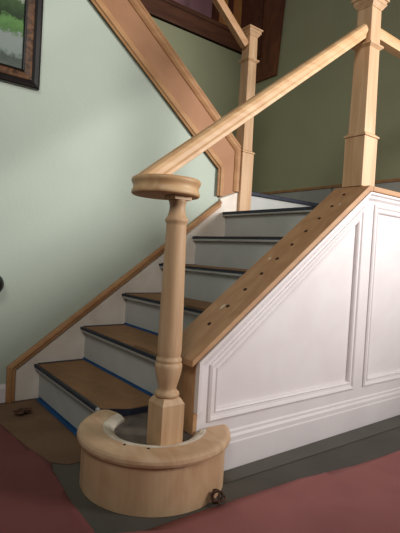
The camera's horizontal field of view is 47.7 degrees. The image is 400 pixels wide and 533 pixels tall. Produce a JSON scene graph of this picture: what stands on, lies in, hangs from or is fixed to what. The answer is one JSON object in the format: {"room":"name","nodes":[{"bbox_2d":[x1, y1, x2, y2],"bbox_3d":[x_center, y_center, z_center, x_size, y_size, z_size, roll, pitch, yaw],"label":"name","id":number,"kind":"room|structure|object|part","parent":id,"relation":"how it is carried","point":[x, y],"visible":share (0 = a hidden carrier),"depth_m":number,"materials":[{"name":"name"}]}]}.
{"room":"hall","nodes":[
{"label":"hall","id":0,"kind":"room"},
{"bbox_2d":[0,0,235,383],"bbox_3d":[-1.321,-1.177,2.095,3.990,3.754,0.100,2,2,-37],"label":"wall","id":1,"kind":"structure","parent":0,"point":[72,224],"depth_m":2.54,"materials":[{"name":"green paint"}]},
{"bbox_2d":[0,276,3,291],"bbox_3d":[-1.046,0.088,2.272,0.116,0.116,0.116,2,2,-37],"label":"wall fitting","id":2,"kind":"object","parent":1,"relation":"attached to","point":[1,278],"visible":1,"depth_m":2.27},
{"bbox_2d":[0,384,5,402],"bbox_3d":[-1.999,0.628,1.631,2.459,0.095,0.014,2,2,-37],"label":"baseboard","id":3,"kind":"structure","parent":1,"relation":"attached to","point":[2,386],"depth_m":2.37,"materials":[{"name":"white paint"}]},
{"bbox_2d":[0,0,43,90],"bbox_3d":[-1.156,-1.270,2.130,0.820,0.660,0.033,2,2,-37],"label":"framed picture","id":4,"kind":"object","parent":1,"relation":"attached to","point":[21,21],"visible":1,"depth_m":2.33,"materials":[{"name":"brown wood"}]},
{"bbox_2d":[0,0,24,68],"bbox_3d":[-1.163,-1.271,2.139,0.652,0.492,0.005,2,2,-37],"label":"print","id":5,"kind":"object","parent":4,"relation":"attached to","point":[12,12],"depth_m":2.30},
{"bbox_2d":[5,192,237,402],"bbox_3d":[-0.368,0.088,2.821,1.540,1.300,0.040,2,2,-37],"label":"skirt","id":6,"kind":"object","parent":1,"relation":"attached to","point":[66,341],"visible":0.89,"depth_m":2.67,"materials":[{"name":"paint"}]},
{"bbox_2d":[91,0,240,197],"bbox_3d":[-0.735,-1.745,2.498,2.613,2.454,0.168,2,2,-37],"label":"stringer","id":7,"kind":"object","parent":1,"relation":"attached to","point":[130,20],"visible":1,"depth_m":2.87,"materials":[{"name":"brown wood"}]},
{"bbox_2d":[173,0,211,17],"bbox_3d":[-1.338,-3.110,4.279,3.700,1.300,0.100,2,2,-37],"label":"wall","id":8,"kind":"structure","parent":0,"point":[204,7],"depth_m":5.25,"materials":[{"name":"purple paint"}]},
{"bbox_2d":[152,17,241,137],"bbox_3d":[-1.119,-1.421,3.744,3.900,1.780,0.100,2,2,-37],"label":"wall","id":9,"kind":"structure","parent":0,"point":[216,69],"depth_m":4.58,"materials":[{"name":"green paint"}]},
{"bbox_2d":[140,0,241,54],"bbox_3d":[-1.134,-2.432,3.978,3.698,0.215,0.680,2,2,-37],"label":"fascia","id":10,"kind":"object","parent":9,"relation":"attached to","point":[171,12],"depth_m":4.38,"materials":[{"name":"brown wood"}]},
{"bbox_3d":[-0.932,-2.484,3.716,3.698,0.025,0.015,2,2,-37],"label":"moulding","id":11,"kind":"part","parent":10,"relation":"part of","materials":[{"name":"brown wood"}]},
{"bbox_2d":[219,0,227,24],"bbox_3d":[0.266,-3.030,4.690,0.050,1.098,0.080,2,2,-37],"label":"stud","id":12,"kind":"object","parent":10,"relation":"on","point":[221,20],"visible":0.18,"depth_m":4.67,"materials":[{"name":"brown wood"}]},
{"bbox_2d":[233,0,241,27],"bbox_3d":[0.417,-3.024,4.806,0.050,1.098,0.080,2,2,-37],"label":"stud","id":13,"kind":"object","parent":10,"relation":"on","point":[237,11],"visible":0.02,"depth_m":4.79,"materials":[{"name":"brown wood"}]},
{"bbox_2d":[0,398,399,532],"bbox_3d":[1.054,0.894,1.532,7.200,0.080,6.500,2,2,-37],"label":"floor","id":14,"kind":"structure","parent":0,"point":[101,520],"depth_m":1.69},
{"bbox_2d":[0,398,80,464],"bbox_3d":[-1.042,0.723,1.828,1.022,0.003,0.810,2,2,-37],"label":"cardboard","id":15,"kind":"object","parent":14,"relation":"on","point":[38,429],"visible":0.76,"depth_m":2.02,"materials":[{"name":"brown cardboard"}]},
{"bbox_2d":[13,408,31,414],"bbox_3d":[-0.864,0.708,2.213,0.092,0.026,0.057,2,2,-37],"label":"scrap","id":16,"kind":"object","parent":15,"relation":"on","point":[21,411],"visible":1,"depth_m":2.20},
{"bbox_2d":[36,396,76,435],"bbox_3d":[-0.648,0.730,2.145,0.021,0.012,0.755,2,2,-37],"label":"tape","id":17,"kind":"object","parent":15,"relation":"on","point":[40,400],"visible":0.64,"depth_m":2.20,"materials":[{"name":"blue plastic"}]},
{"bbox_2d":[0,424,93,532],"bbox_3d":[-1.008,0.709,1.457,1.025,0.041,1.300,2,2,-37],"label":"paper","id":18,"kind":"object","parent":14,"relation":"on","point":[33,499],"visible":1,"depth_m":1.48,"materials":[{"name":"red paper"}]},
{"bbox_2d":[77,410,230,516],"bbox_3d":[-0.178,0.683,1.664,0.532,0.192,0.546,2,2,-37],"label":"step","id":19,"kind":"structure","parent":14,"relation":"on","point":[120,473],"depth_m":1.46,"materials":[{"name":"brown wood"}]},
{"bbox_2d":[146,199,187,445],"bbox_3d":[-0.100,0.196,1.551,0.093,0.843,0.093,2,2,-37],"label":"turned newel","id":20,"kind":"object","parent":19,"relation":"on","point":[165,422],"visible":0.99,"depth_m":1.52,"materials":[{"name":"brown wood"}]},
{"bbox_2d":[131,24,368,200],"bbox_3d":[0.337,-0.726,1.874,1.316,1.029,0.240,2,2,-37],"label":"handrail","id":21,"kind":"object","parent":20,"relation":"attached to","point":[157,181],"visible":0.98,"depth_m":1.72,"materials":[{"name":"brown wood"}]},
{"bbox_2d":[35,210,311,429],"bbox_3d":[0.415,0.214,2.809,2.497,1.140,0.978,2,2,-37],"label":"staircase","id":22,"kind":"structure","parent":14,"relation":"on","point":[203,285],"depth_m":2.56,"materials":[{"name":"grey paint"}]},
{"bbox_2d":[34,357,153,415],"bbox_3d":[-0.522,0.561,2.187,0.282,0.038,0.866,2,2,-37],"label":"cardboard sheet","id":23,"kind":"object","parent":22,"relation":"on","point":[100,386],"visible":0.93,"depth_m":2.11,"materials":[{"name":"brown cardboard"}]},
{"bbox_2d":[80,322,157,359],"bbox_3d":[-0.280,0.376,2.295,0.282,0.026,0.966,2,2,-37],"label":"cardboard sheet","id":24,"kind":"object","parent":22,"relation":"on","point":[142,341],"visible":0.44,"depth_m":2.37,"materials":[{"name":"brown cardboard"}]},
{"bbox_2d":[122,292,211,312],"bbox_3d":[-0.069,0.196,2.444,0.282,0.022,0.966,2,2,-37],"label":"cardboard sheet","id":25,"kind":"object","parent":22,"relation":"on","point":[198,306],"visible":0.34,"depth_m":2.48,"materials":[{"name":"brown cardboard"}]},
{"bbox_2d":[159,263,248,273],"bbox_3d":[0.142,0.016,2.592,0.282,0.018,0.966,2,2,-37],"label":"cardboard sheet","id":26,"kind":"object","parent":22,"relation":"on","point":[188,266],"visible":0.61,"depth_m":2.51,"materials":[{"name":"cardboard"}]},
{"bbox_2d":[192,236,282,238],"bbox_3d":[0.353,-0.166,2.741,0.282,0.018,0.966,2,2,-37],"label":"cardboard sheet","id":27,"kind":"object","parent":22,"relation":"on","point":[195,237],"visible":0.57,"depth_m":2.70,"materials":[{"name":"cardboard"}]},
{"bbox_2d":[236,24,262,210],"bbox_3d":[0.331,-1.055,3.317,0.130,1.356,0.130,2,2,-37],"label":"newel post","id":28,"kind":"object","parent":22,"relation":"on","point":[244,133],"visible":0.77,"depth_m":3.28,"materials":[{"name":"brown wood"}]},
{"bbox_2d":[212,0,248,47],"bbox_3d":[-0.423,-2.433,2.646,2.045,1.653,0.058,2,2,-37],"label":"handrail","id":29,"kind":"object","parent":28,"relation":"attached to","point":[223,9],"visible":1,"depth_m":3.17,"materials":[{"name":"brown wood"}]},
{"bbox_2d":[223,206,315,214],"bbox_3d":[0.467,-0.347,2.812,0.034,0.018,0.971,2,2,-37],"label":"tape","id":30,"kind":"object","parent":22,"relation":"attached to","point":[310,207],"visible":0.64,"depth_m":2.81,"materials":[{"name":"plastic"}]},
{"bbox_2d":[251,192,317,209],"bbox_3d":[0.387,-0.483,4.117,1.000,0.178,1.235,2,2,-37],"label":"platform","id":31,"kind":"object","parent":22,"relation":"on","point":[259,201],"visible":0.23,"depth_m":3.50,"materials":[{"name":"grey paint"}]},
{"bbox_2d":[211,489,225,504],"bbox_3d":[0.062,0.769,1.513,0.051,0.046,0.052,3,1,1],"label":"cord","id":32,"kind":"object","parent":14,"relation":"on","point":[214,491],"visible":1,"depth_m":1.50,"materials":[{"name":"brown"}]},
{"bbox_2d":[122,450,399,532],"bbox_3d":[0.785,0.839,1.228,3.400,0.008,1.750,2,2,-37],"label":"paper","id":33,"kind":"object","parent":14,"relation":"on","point":[364,497],"visible":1,"depth_m":1.51,"materials":[{"name":"red paper"}]},
{"bbox_2d":[176,185,399,470],"bbox_3d":[0.841,0.206,2.408,2.315,1.224,0.210,2,2,-37],"label":"wall","id":34,"kind":"structure","parent":14,"relation":"on","point":[303,348],"depth_m":2.06,"materials":[{"name":"white paint"}]},
{"bbox_3d":[0.422,0.144,1.984,0.934,0.918,0.023,2,2,-37],"label":"panel moulding","id":35,"kind":"part","parent":34,"relation":"part of","materials":[{"name":"white paint"}]},
{"bbox_3d":[0.435,-0.003,1.990,1.050,0.778,0.012,2,2,-37],"label":"sloped rail","id":36,"kind":"part","parent":34,"relation":"part of","materials":[{"name":"white paint"}]},
{"bbox_3d":[0.877,0.719,2.377,2.265,0.205,0.012,2,2,-37],"label":"rail","id":37,"kind":"part","parent":34,"relation":"part of","materials":[{"name":"white paint"}]},
{"bbox_3d":[0.888,0.747,2.369,2.255,0.151,0.018,2,2,-37],"label":"baseboard","id":38,"kind":"part","parent":34,"relation":"part of","materials":[{"name":"white paint"}]},
{"bbox_2d":[342,0,389,187],"bbox_3d":[0.849,-0.894,2.341,0.136,0.974,0.136,2,2,-37],"label":"newel post","id":39,"kind":"object","parent":34,"relation":"on","point":[360,152],"visible":0.92,"depth_m":2.31,"materials":[{"name":"brown wood"}]},
{"bbox_2d":[380,29,399,58],"bbox_3d":[1.374,-1.196,2.717,1.178,0.064,0.062,2,2,-37],"label":"handrail","id":40,"kind":"object","parent":39,"relation":"attached to","point":[391,44],"visible":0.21,"depth_m":2.42,"materials":[{"name":"brown wood"}]},
{"bbox_3d":[1.138,0.162,2.532,0.703,0.937,0.023,2,2,-37],"label":"panel moulding","id":41,"kind":"part","parent":34,"relation":"part of","materials":[{"name":"white paint"}]},
{"bbox_3d":[1.363,-0.325,2.675,1.195,0.062,0.012,2,2,-37],"label":"rail","id":42,"kind":"part","parent":34,"relation":"part of","materials":[{"name":"white paint"}]},
{"bbox_2d":[223,415,399,483],"bbox_3d":[0.923,0.824,2.314,2.162,0.002,0.110,2,2,-37],"label":"paper","id":43,"kind":"object","parent":14,"relation":"on","point":[267,463],"visible":0.95,"depth_m":1.99,"materials":[{"name":"grey paper"}]},
{"bbox_2d":[252,0,399,192],"bbox_3d":[1.065,-1.417,4.183,0.100,4.400,3.350,2,2,-37],"label":"wall","id":44,"kind":"structure","parent":0,"point":[299,141],"depth_m":4.10,"materials":[{"name":"green paint"}]},
{"bbox_2d":[212,0,285,83],"bbox_3d":[0.506,-2.788,4.852,0.053,1.720,1.240,2,2,-37],"label":"wood panel","id":45,"kind":"object","parent":44,"relation":"attached to","point":[266,15],"visible":0.52,"depth_m":4.62,"materials":[{"name":"brown wood"}]},
{"bbox_2d":[262,178,399,193],"bbox_3d":[1.084,-0.700,4.021,0.024,0.021,2.188,2,2,-37],"label":"trim","id":46,"kind":"structure","parent":44,"relation":"attached to","point":[396,179],"depth_m":4.03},
{"bbox_2d":[268,181,399,203],"bbox_3d":[1.077,-0.522,4.029,0.014,0.333,2.188,2,2,-37],"label":"baseboard","id":47,"kind":"structure","parent":44,"relation":"attached to","point":[315,196],"depth_m":4.06,"materials":[{"name":"grey paint"}]}
]}

